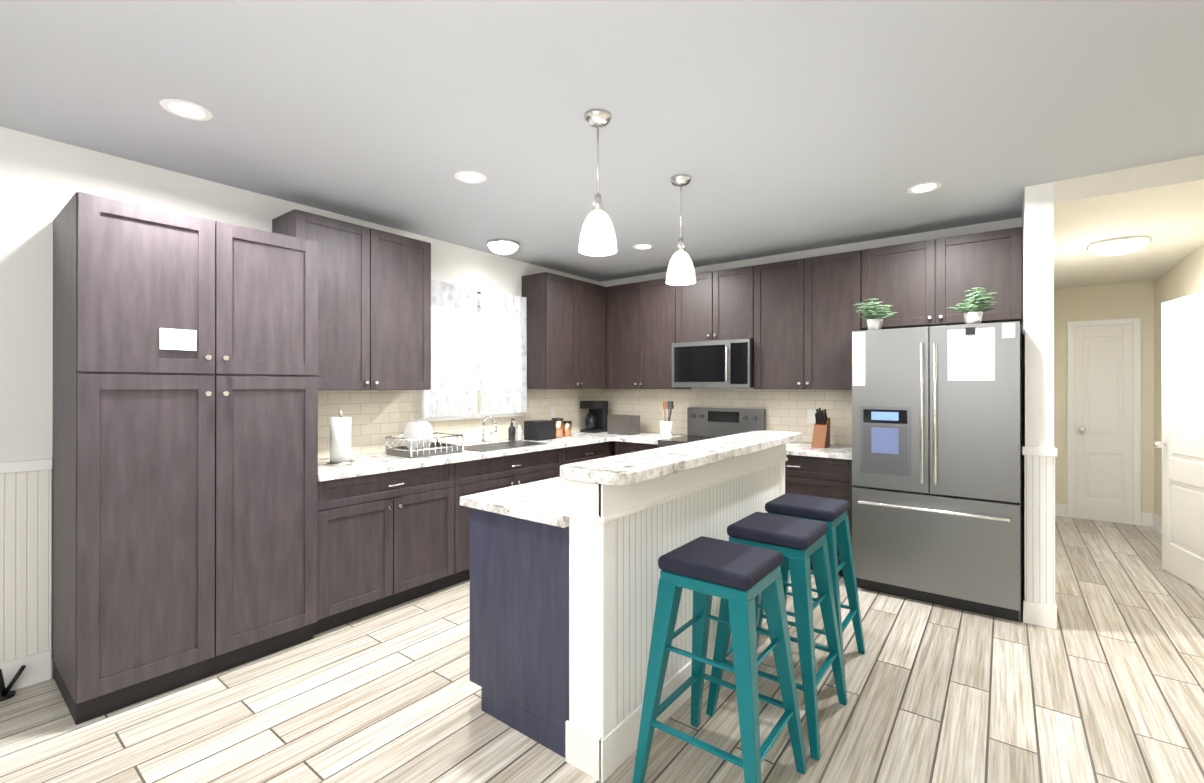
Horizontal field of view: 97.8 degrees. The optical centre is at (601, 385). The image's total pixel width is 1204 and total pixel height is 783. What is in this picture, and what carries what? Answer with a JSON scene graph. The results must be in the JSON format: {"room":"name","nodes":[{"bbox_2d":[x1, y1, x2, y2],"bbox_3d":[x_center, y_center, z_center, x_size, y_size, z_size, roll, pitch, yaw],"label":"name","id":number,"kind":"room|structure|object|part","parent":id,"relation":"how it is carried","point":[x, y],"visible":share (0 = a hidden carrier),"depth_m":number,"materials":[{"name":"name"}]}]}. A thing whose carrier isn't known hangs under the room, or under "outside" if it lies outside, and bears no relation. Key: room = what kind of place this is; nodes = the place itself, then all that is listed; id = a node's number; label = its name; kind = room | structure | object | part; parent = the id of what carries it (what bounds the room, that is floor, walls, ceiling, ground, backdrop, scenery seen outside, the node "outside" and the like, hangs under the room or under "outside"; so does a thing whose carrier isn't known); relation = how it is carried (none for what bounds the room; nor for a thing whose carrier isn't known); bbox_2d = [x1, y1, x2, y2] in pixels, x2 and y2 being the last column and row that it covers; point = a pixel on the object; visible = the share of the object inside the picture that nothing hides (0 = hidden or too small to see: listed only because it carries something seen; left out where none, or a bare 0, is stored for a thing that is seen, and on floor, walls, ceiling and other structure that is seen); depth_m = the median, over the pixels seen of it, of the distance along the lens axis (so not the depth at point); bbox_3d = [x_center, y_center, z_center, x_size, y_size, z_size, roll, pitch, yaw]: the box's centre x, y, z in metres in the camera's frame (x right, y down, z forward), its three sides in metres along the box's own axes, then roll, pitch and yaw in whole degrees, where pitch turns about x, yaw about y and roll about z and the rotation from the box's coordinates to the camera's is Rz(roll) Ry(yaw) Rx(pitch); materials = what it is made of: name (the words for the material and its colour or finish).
{"room":"kitchen","nodes":[
{"label":"kitchen","id":0,"kind":"room"},
{"bbox_2d":[0,127,599,677],"bbox_3d":[-2.817,0.111,2.397,0.150,2.575,9.000,0,0,37],"label":"wall","id":1,"kind":"structure","parent":0,"point":[42,181],"depth_m":2.50,"materials":[{"name":"white paint"}]},
{"bbox_2d":[0,458,52,690],"bbox_3d":[-4.054,0.870,0.638,0.026,1.050,4.704,0,0,37],"label":"wainscoting","id":2,"kind":"structure","parent":1,"relation":"attached to","point":[26,563],"depth_m":2.44,"materials":[{"name":"white wood"}]},
{"bbox_2d":[272,209,430,389],"bbox_3d":[-1.634,-0.501,3.525,0.355,1.064,0.920,0,0,37],"label":"upper cabinet","id":3,"kind":"object","parent":1,"relation":"attached to","point":[374,309],"visible":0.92,"depth_m":3.42,"materials":[{"name":"brown wood"}]},
{"bbox_2d":[318,389,599,458],"bbox_3d":[-1.034,0.262,4.593,0.008,0.458,3.343,0,0,37],"label":"tile backsplash","id":4,"kind":"structure","parent":1,"relation":"attached to","point":[377,417],"depth_m":3.97,"materials":[{"name":"tile"}]},
{"bbox_2d":[414,302,522,421],"bbox_3d":[-1.145,-0.222,4.521,0.180,1.010,1.117,0,0,37],"label":"window","id":5,"kind":"structure","parent":1,"relation":"in","point":[427,419],"depth_m":4.45,"materials":[{"name":"white"}]},
{"bbox_2d":[550,406,554,417],"bbox_3d":[-0.497,0.267,5.281,0.005,0.115,0.070,0,0,37],"label":"outlet","id":6,"kind":"object","parent":1,"relation":"attached to","point":[552,408],"depth_m":5.28,"materials":[{"name":"white plastic"}]},
{"bbox_2d":[522,272,606,388],"bbox_3d":[-0.249,-0.498,5.332,0.355,1.064,1.218,0,0,37],"label":"upper cabinet","id":7,"kind":"object","parent":1,"relation":"attached to","point":[566,332],"visible":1,"depth_m":4.96,"materials":[{"name":"brown wood"}]},
{"bbox_2d":[0,516,1203,782],"bbox_3d":[0.920,1.448,2.050,6.800,0.100,13.000,0,0,37],"label":"floor","id":8,"kind":"structure","parent":0,"point":[1102,682],"depth_m":2.26,"materials":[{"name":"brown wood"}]},
{"bbox_2d":[0,665,25,701],"bbox_3d":[-2.656,1.322,2.355,0.103,0.154,0.102,0,0,37],"label":"doorstop","id":9,"kind":"object","parent":8,"relation":"on","point":[5,693],"visible":0.98,"depth_m":2.35,"materials":[{"name":"black metal"}]},
{"bbox_2d":[52,192,317,724],"bbox_3d":[-2.083,0.304,2.690,0.655,2.190,0.946,0,0,37],"label":"pantry cabinet","id":10,"kind":"object","parent":8,"relation":"on","point":[185,464],"visible":1,"depth_m":2.41,"materials":[{"name":"brown wood"}]},
{"bbox_2d":[313,464,464,634],"bbox_3d":[-1.516,0.966,3.467,0.609,0.870,0.975,0,0,37],"label":"base cabinet","id":11,"kind":"object","parent":8,"relation":"on","point":[393,531],"depth_m":3.23,"materials":[{"name":"brown wood"}]},
{"bbox_2d":[318,432,647,483],"bbox_3d":[-0.781,0.511,4.398,0.644,0.038,3.344,0,0,37],"label":"countertop","id":12,"kind":"structure","parent":11,"relation":"on","point":[374,464],"depth_m":3.58,"materials":[{"name":"white stone"}]},
{"bbox_2d":[326,411,354,465],"bbox_3d":[-1.631,0.324,3.277,0.160,0.330,0.160,0,0,37],"label":"paper towel","id":13,"kind":"object","parent":12,"relation":"on","point":[340,440],"visible":1,"depth_m":3.23,"materials":[{"name":"white paper"}]},
{"bbox_2d":[385,421,463,457],"bbox_3d":[-1.274,0.373,3.785,0.324,0.235,0.436,0,0,37],"label":"dish rack","id":14,"kind":"object","parent":12,"relation":"on","point":[418,438],"visible":1,"depth_m":3.71,"materials":[{"name":"silver metal"}]},
{"bbox_2d":[480,416,496,443],"bbox_3d":[-0.918,0.371,4.393,0.195,0.240,0.128,0,0,37],"label":"faucet","id":15,"kind":"object","parent":12,"relation":"on","point":[482,441],"visible":0.98,"depth_m":4.38,"materials":[{"name":"silver metal"}]},
{"bbox_2d":[464,440,547,451],"bbox_3d":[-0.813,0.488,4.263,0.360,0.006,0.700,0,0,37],"label":"sink basin","id":16,"kind":"object","parent":12,"relation":"in","point":[498,446],"visible":0.88,"depth_m":4.27,"materials":[{"name":"silver metal"}]},
{"bbox_2d":[508,419,514,440],"bbox_3d":[-0.803,0.395,4.696,0.072,0.194,0.062,0,0,37],"label":"soap bottle","id":17,"kind":"object","parent":12,"relation":"on","point":[511,432],"visible":1,"depth_m":4.67,"materials":[{"name":"black plastic"}]},
{"bbox_2d":[516,425,521,439],"bbox_3d":[-0.750,0.427,4.756,0.050,0.130,0.050,0,0,37],"label":"lotion bottle","id":18,"kind":"object","parent":12,"relation":"on","point":[519,433],"visible":1,"depth_m":4.74,"materials":[{"name":"white plastic"}]},
{"bbox_2d":[524,420,555,440],"bbox_3d":[-0.566,0.406,4.798,0.180,0.172,0.230,0,0,37],"label":"toaster","id":19,"kind":"object","parent":12,"relation":"on","point":[537,430],"visible":1,"depth_m":4.73,"materials":[{"name":"black metal"}]},
{"bbox_2d":[551,418,562,437],"bbox_3d":[-0.423,0.400,4.985,0.114,0.185,0.114,0,0,37],"label":"canister","id":20,"kind":"object","parent":12,"relation":"on","point":[559,427],"visible":0.81,"depth_m":4.94,"materials":[{"name":"orange metal"}]},
{"bbox_2d":[563,421,571,436],"bbox_3d":[-0.344,0.417,5.088,0.100,0.152,0.100,0,0,37],"label":"canister","id":21,"kind":"object","parent":12,"relation":"on","point":[566,428],"visible":0.96,"depth_m":5.04,"materials":[{"name":"orange metal"}]},
{"bbox_2d":[580,401,607,432],"bbox_3d":[-0.083,0.329,5.593,0.200,0.330,0.240,0,0,37],"label":"coffee maker","id":22,"kind":"object","parent":12,"relation":"on","point":[596,419],"visible":0.96,"depth_m":5.53,"materials":[{"name":"black plastic"}]},
{"bbox_2d":[607,414,639,434],"bbox_3d":[0.217,0.397,5.351,0.290,0.192,0.180,0,0,37],"label":"toaster","id":23,"kind":"object","parent":12,"relation":"on","point":[618,424],"visible":1,"depth_m":5.27,"materials":[{"name":"silver metal"}]},
{"bbox_2d":[465,448,568,580],"bbox_3d":[-0.921,0.967,4.243,0.609,0.870,1.220,0,0,37],"label":"base cabinet","id":24,"kind":"object","parent":8,"relation":"on","point":[500,472],"depth_m":4.00,"materials":[{"name":"brown wood"}]},
{"bbox_2d":[569,440,612,463],"bbox_3d":[-0.397,0.968,4.927,0.609,0.870,0.742,0,0,37],"label":"base cabinet","id":25,"kind":"object","parent":8,"relation":"on","point":[586,452],"depth_m":4.81,"materials":[{"name":"brown wood"}]},
{"bbox_2d":[613,441,614,455],"bbox_3d":[0.008,0.970,5.455,0.609,0.870,0.704,0,0,37],"label":"base cabinet","id":26,"kind":"object","parent":8,"relation":"on","point":[613,441],"depth_m":5.13,"materials":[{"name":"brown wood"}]},
{"bbox_2d":[460,434,787,782],"bbox_3d":[0.289,0.870,2.849,0.790,1.058,1.962,0,0,37],"label":"kitchen island","id":27,"kind":"object","parent":8,"relation":"on","point":[565,569],"depth_m":2.07,"materials":[{"name":"white wood"}]},
{"bbox_2d":[552,431,801,486],"bbox_3d":[0.554,0.319,2.635,0.311,0.040,2.020,0,0,37],"label":"island countertop","id":28,"kind":"structure","parent":27,"relation":"on","point":[628,469],"depth_m":2.17,"materials":[{"name":"white stone"}]},
{"bbox_2d":[613,433,686,454],"bbox_3d":[0.495,0.949,5.120,0.500,0.910,0.644,0,0,37],"label":"base cabinet","id":29,"kind":"object","parent":8,"relation":"on","point":[634,443],"visible":0.17,"depth_m":4.95,"materials":[{"name":"brown wood"}]},
{"bbox_2d":[660,401,673,437],"bbox_3d":[0.619,0.323,5.019,0.132,0.340,0.129,0,0,37],"label":"utensil crock","id":30,"kind":"object","parent":29,"relation":"on","point":[665,429],"visible":1,"depth_m":4.97,"materials":[{"name":"white ceramic"}]},
{"bbox_2d":[658,407,765,447],"bbox_3d":[0.965,0.808,4.690,0.754,1.190,0.717,0,0,37],"label":"range","id":31,"kind":"object","parent":8,"relation":"on","point":[703,423],"visible":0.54,"depth_m":4.89,"materials":[{"name":"silver metal"}]},
{"bbox_2d":[632,536,806,782],"bbox_3d":[0.424,0.998,1.864,0.459,0.805,0.459,0,0,37],"label":"stool","id":32,"kind":"object","parent":8,"relation":"on","point":[740,577],"visible":1,"depth_m":1.81,"materials":[{"name":"teal paint"}]},
{"bbox_3d":[0.424,0.621,1.865,0.336,0.051,0.336,0,0,37],"label":"seat","id":33,"kind":"part","parent":32,"relation":"part of","materials":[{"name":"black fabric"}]},
{"bbox_2d":[706,512,847,759],"bbox_3d":[0.762,0.999,2.273,0.459,0.805,0.459,0,0,37],"label":"stool","id":34,"kind":"object","parent":8,"relation":"on","point":[798,543],"visible":0.73,"depth_m":2.19,"materials":[{"name":"teal paint"}]},
{"bbox_3d":[0.762,0.622,2.273,0.336,0.051,0.336,0,0,37],"label":"seat","id":35,"kind":"part","parent":34,"relation":"part of","materials":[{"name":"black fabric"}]},
{"bbox_2d":[757,493,864,684],"bbox_3d":[1.061,0.999,2.712,0.459,0.805,0.459,0,0,37],"label":"stool","id":36,"kind":"object","parent":8,"relation":"on","point":[832,513],"visible":0.56,"depth_m":2.67,"materials":[{"name":"teal paint"}]},
{"bbox_3d":[1.061,0.623,2.712,0.336,0.051,0.336,0,0,37],"label":"seat","id":37,"kind":"part","parent":36,"relation":"part of","materials":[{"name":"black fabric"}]},
{"bbox_2d":[785,442,853,575],"bbox_3d":[1.645,0.947,4.238,0.863,0.910,0.644,0,0,37],"label":"base cabinet","id":38,"kind":"object","parent":8,"relation":"on","point":[819,472],"visible":0.19,"depth_m":3.91,"materials":[{"name":"brown wood"}]},
{"bbox_2d":[811,408,829,447],"bbox_3d":[1.755,0.335,4.210,0.100,0.312,0.180,0,0,37],"label":"knife block","id":39,"kind":"object","parent":38,"relation":"on","point":[821,435],"visible":1,"depth_m":4.18,"materials":[{"name":"brown wood"}]},
{"bbox_2d":[852,321,1020,621],"bbox_3d":[2.288,0.511,3.610,0.910,1.780,0.801,0,0,37],"label":"fridge","id":40,"kind":"object","parent":8,"relation":"on","point":[936,464],"visible":1,"depth_m":3.30,"materials":[{"name":"silver metal"}]},
{"bbox_2d":[854,299,897,329],"bbox_3d":[1.921,-0.499,3.707,0.262,0.238,0.281,0,0,37],"label":"plant","id":41,"kind":"object","parent":40,"relation":"on","point":[875,314],"visible":1,"depth_m":3.68,"materials":[{"name":"green plant"}]},
{"bbox_2d":[949,287,996,323],"bbox_3d":[2.367,-0.502,3.367,0.271,0.242,0.273,0,0,37],"label":"plant","id":42,"kind":"object","parent":40,"relation":"on","point":[977,303],"visible":1,"depth_m":3.33,"materials":[{"name":"green plant"}]},
{"bbox_2d":[0,0,1203,288],"bbox_3d":[0.920,-1.165,2.055,6.800,0.225,13.000,0,0,37],"label":"ceiling","id":43,"kind":"structure","parent":0,"point":[778,126],"depth_m":2.26,"materials":[{"name":"grey paint"}]},
{"bbox_2d":[159,99,212,120],"bbox_3d":[-1.772,-1.172,2.242,0.180,0.007,0.180,0,0,37],"label":"recessed light","id":44,"kind":"object","parent":43,"relation":"in","point":[183,110],"visible":1,"depth_m":2.23,"materials":[{"name":"white"}]},
{"bbox_2d":[454,171,486,183],"bbox_3d":[-0.741,-1.171,2.963,0.180,0.007,0.180,0,0,37],"label":"recessed light","id":45,"kind":"object","parent":43,"relation":"in","point":[472,178],"visible":1,"depth_m":2.96,"materials":[{"name":"white"}]},
{"bbox_2d":[486,239,519,254],"bbox_3d":[-0.814,-1.128,4.330,0.270,0.090,0.270,0,0,37],"label":"flush-mount light","id":46,"kind":"object","parent":43,"relation":"attached to","point":[503,246],"visible":1,"depth_m":4.25,"materials":[{"name":"white glass"}]},
{"bbox_2d":[579,109,616,255],"bbox_3d":[-0.018,-0.882,2.295,0.168,0.590,0.168,0,0,37],"label":"pendant light","id":47,"kind":"object","parent":43,"relation":"hanging from","point":[597,237],"visible":1,"depth_m":2.25,"materials":[{"name":"white glass"}]},
{"bbox_2d":[632,244,653,249],"bbox_3d":[0.346,-1.168,4.430,0.180,0.007,0.180,0,0,37],"label":"recessed light","id":48,"kind":"object","parent":43,"relation":"in","point":[642,246],"visible":1,"depth_m":4.42,"materials":[{"name":"white"}]},
{"bbox_2d":[666,174,695,284],"bbox_3d":[0.448,-0.880,2.984,0.168,0.590,0.168,0,0,37],"label":"pendant light","id":49,"kind":"object","parent":43,"relation":"hanging from","point":[680,270],"visible":1,"depth_m":2.94,"materials":[{"name":"white glass"}]},
{"bbox_2d":[907,182,941,193],"bbox_3d":[1.913,-1.171,3.121,0.180,0.007,0.180,0,0,37],"label":"recessed light","id":50,"kind":"object","parent":43,"relation":"in","point":[924,188],"visible":0.98,"depth_m":3.11,"materials":[{"name":"white"}]},
{"bbox_2d":[1087,236,1151,255],"bbox_3d":[3.779,-1.004,3.845,0.340,0.090,0.340,0,0,37],"label":"flush-mount light","id":51,"kind":"object","parent":43,"relation":"attached to","point":[1118,246],"visible":1,"depth_m":3.76,"materials":[{"name":"white glass"}]},
{"bbox_2d":[600,217,1021,585],"bbox_3d":[1.432,0.116,4.886,3.865,2.575,0.120,0,0,37],"label":"wall","id":52,"kind":"structure","parent":0,"point":[962,230],"depth_m":4.24,"materials":[{"name":"white paint"}]},
{"bbox_2d":[606,278,691,388],"bbox_3d":[0.459,-0.498,5.333,0.817,1.064,0.355,0,0,37],"label":"upper cabinet","id":53,"kind":"object","parent":52,"relation":"attached to","point":[640,328],"visible":0.92,"depth_m":5.20,"materials":[{"name":"brown wood"}]},
{"bbox_2d":[662,406,667,416],"bbox_3d":[0.648,0.267,5.397,0.070,0.115,0.004,0,0,37],"label":"outlet","id":54,"kind":"object","parent":52,"relation":"attached to","point":[662,406],"depth_m":5.41,"materials":[{"name":"white plastic"}]},
{"bbox_2d":[676,266,753,342],"bbox_3d":[1.086,-0.716,4.852,0.760,0.629,0.355,0,0,37],"label":"upper cabinet","id":55,"kind":"object","parent":52,"relation":"attached to","point":[715,305],"visible":0.9,"depth_m":4.70,"materials":[{"name":"brown wood"}]},
{"bbox_2d":[672,339,753,387],"bbox_3d":[1.057,-0.189,4.813,0.754,0.416,0.448,0,0,37],"label":"microwave","id":56,"kind":"object","parent":55,"relation":"attached to","point":[716,364],"visible":0.98,"depth_m":4.64,"materials":[{"name":"silver metal"}]},
{"bbox_2d":[600,389,851,444],"bbox_3d":[1.082,0.263,5.073,2.764,0.458,0.008,0,0,37],"label":"tile backsplash","id":57,"kind":"structure","parent":52,"relation":"attached to","point":[786,410],"depth_m":4.84,"materials":[{"name":"tile"}]},
{"bbox_2d":[754,250,862,389],"bbox_3d":[1.723,-0.500,4.363,0.841,1.064,0.355,0,0,37],"label":"upper cabinet","id":58,"kind":"object","parent":52,"relation":"attached to","point":[807,318],"visible":0.83,"depth_m":4.23,"materials":[{"name":"brown wood"}]},
{"bbox_2d":[807,410,815,422],"bbox_3d":[1.799,0.265,4.515,0.070,0.115,0.004,0,0,37],"label":"outlet","id":59,"kind":"object","parent":52,"relation":"attached to","point":[811,416],"depth_m":4.51,"materials":[{"name":"white plastic"}]},
{"bbox_2d":[861,227,1021,329],"bbox_3d":[2.438,-0.731,3.816,0.957,0.604,0.355,0,0,37],"label":"upper cabinet","id":60,"kind":"object","parent":52,"relation":"attached to","point":[927,283],"visible":0.94,"depth_m":3.67,"materials":[{"name":"brown wood"}]},
{"bbox_2d":[1022,446,1056,628],"bbox_3d":[3.608,0.882,4.440,0.158,1.040,3.498,0,0,37],"label":"wainscoting","id":61,"kind":"structure","parent":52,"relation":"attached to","point":[1039,606],"depth_m":3.06,"materials":[{"name":"white wood"}]},
{"bbox_2d":[1022,182,1053,599],"bbox_3d":[3.619,0.115,4.456,0.130,2.575,3.500,0,0,37],"label":"wall column","id":62,"kind":"structure","parent":0,"point":[1038,318],"depth_m":3.07,"materials":[{"name":"white paint"}]},
{"bbox_2d":[1054,280,1153,526],"bbox_3d":[5.195,0.117,5.521,1.075,2.575,0.132,0,0,37],"label":"wall","id":63,"kind":"structure","parent":0,"point":[1115,301],"depth_m":5.43,"materials":[{"name":"beige paint"}]},
{"bbox_2d":[1067,318,1140,525],"bbox_3d":[5.171,0.362,5.416,0.555,2.085,0.086,0,0,37],"label":"door","id":64,"kind":"structure","parent":63,"relation":"attached to","point":[1103,420],"depth_m":5.43,"materials":[{"name":"white wood"}]},
{"bbox_2d":[1153,245,1203,534],"bbox_3d":[1.947,0.107,0.509,0.132,2.575,11.800,0,0,37],"label":"wall","id":65,"kind":"structure","parent":0,"point":[1184,278],"depth_m":4.99,"materials":[{"name":"beige paint"}]},
{"bbox_2d":[1153,292,1203,591],"bbox_3d":[4.103,0.383,3.661,0.263,2.030,0.787,0,0,37],"label":"door leaf","id":66,"kind":"structure","parent":65,"relation":"in","point":[1181,444],"depth_m":3.76,"materials":[{"name":"white wood"}]},
{"bbox_3d":[-1.086,-0.787,4.465,0.082,0.024,1.157,0,0,37],"label":"curtain rod","id":67,"kind":"object","parent":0,"visible":0},
{"bbox_2d":[421,280,476,417],"bbox_3d":[-1.212,-0.285,4.207,0.040,1.065,0.536,0,0,37],"label":"curtain","id":68,"kind":"object","parent":67,"relation":"hanging from","point":[452,391],"visible":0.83,"depth_m":4.21,"materials":[{"name":"white fabric"}]},
{"bbox_2d":[481,289,526,414],"bbox_3d":[-0.871,-0.285,4.652,0.040,1.065,0.536,0,0,37],"label":"curtain","id":69,"kind":"object","parent":67,"relation":"hanging from","point":[503,353],"visible":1,"depth_m":4.64,"materials":[{"name":"white fabric"}]},
{"label":"outside","id":70,"kind":"structure","parent":0,"visible":0},
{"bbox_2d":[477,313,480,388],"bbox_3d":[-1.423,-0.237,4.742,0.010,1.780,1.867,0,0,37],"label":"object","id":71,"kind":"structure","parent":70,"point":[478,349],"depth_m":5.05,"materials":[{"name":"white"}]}
]}

